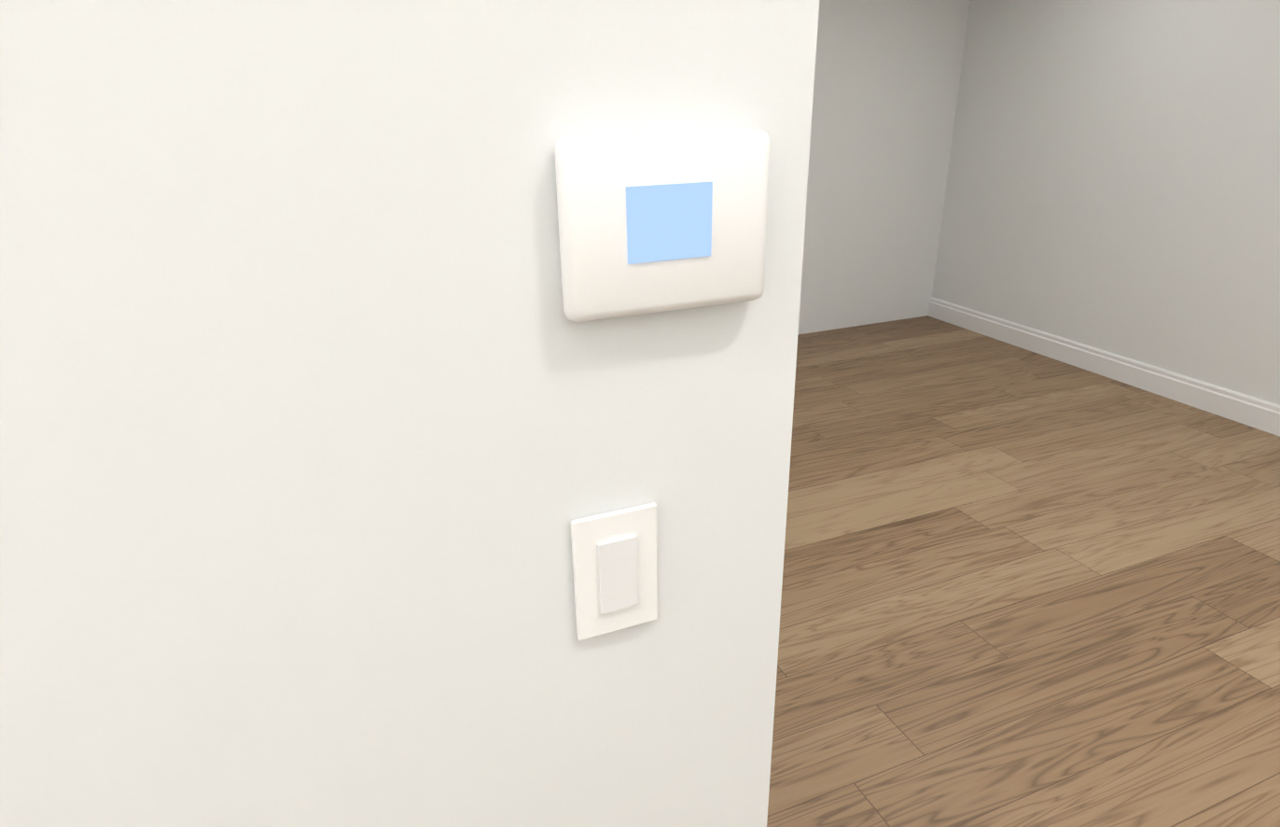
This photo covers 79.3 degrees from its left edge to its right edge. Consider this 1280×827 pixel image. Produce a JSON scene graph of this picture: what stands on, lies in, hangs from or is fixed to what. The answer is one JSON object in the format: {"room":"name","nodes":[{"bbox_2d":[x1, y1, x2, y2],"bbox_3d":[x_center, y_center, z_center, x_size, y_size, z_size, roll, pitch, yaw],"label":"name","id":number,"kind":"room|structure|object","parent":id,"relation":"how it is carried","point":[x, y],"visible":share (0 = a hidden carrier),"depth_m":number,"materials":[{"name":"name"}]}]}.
{"room":"home hallway","nodes":[
{"label":"home hallway","id":0,"kind":"room"},
{"bbox_2d":[0,0,819,826],"bbox_3d":[-0.991,-0.712,2.134,0.850,2.740,3.850,-10,24,-20],"label":"wall","id":1,"kind":"structure","parent":0,"point":[334,420],"depth_m":0.53,"materials":[{"name":"white paint"}]},
{"bbox_2d":[570,501,657,639],"bbox_3d":[-0.019,0.136,0.655,0.075,0.118,0.008,-10,24,-20],"label":"light switch","id":2,"kind":"object","parent":1,"relation":"attached to","point":[615,560],"visible":1,"depth_m":0.65,"materials":[{"name":"white plastic"}]},
{"bbox_2d":[554,128,769,321],"bbox_3d":[0.020,-0.135,0.555,0.160,0.125,0.022,-10,24,-20],"label":"thermostat","id":3,"kind":"object","parent":1,"relation":"attached to","point":[648,223],"visible":0.94,"depth_m":0.54,"materials":[{"name":"white plastic"}]},
{"bbox_2d":[797,0,970,333],"bbox_3d":[0.366,-1.711,4.486,3.600,2.740,0.150,-10,24,-20],"label":"wall","id":4,"kind":"structure","parent":0,"point":[887,74],"depth_m":4.95,"materials":[{"name":"white paint"}]},
{"bbox_2d":[766,315,1279,826],"bbox_3d":[-0.415,1.403,0.710,8.640,0.100,7.900,-10,24,-20],"label":"floor","id":5,"kind":"structure","parent":0,"point":[1022,586],"depth_m":2.47,"materials":[{"name":"brown wood"}]},
{"bbox_2d":[932,0,1279,404],"bbox_3d":[3.598,-0.636,1.744,0.150,2.740,7.750,-10,24,-20],"label":"wall","id":6,"kind":"structure","parent":0,"point":[1113,182],"depth_m":4.06,"materials":[{"name":"white paint"}]},
{"bbox_2d":[927,296,1279,436],"bbox_3d":[3.514,0.554,2.277,0.016,0.135,7.600,-10,24,-20],"label":"baseboard","id":7,"kind":"structure","parent":6,"relation":"attached to","point":[1256,412],"depth_m":4.23,"materials":[{"name":"white wood"}]}
]}

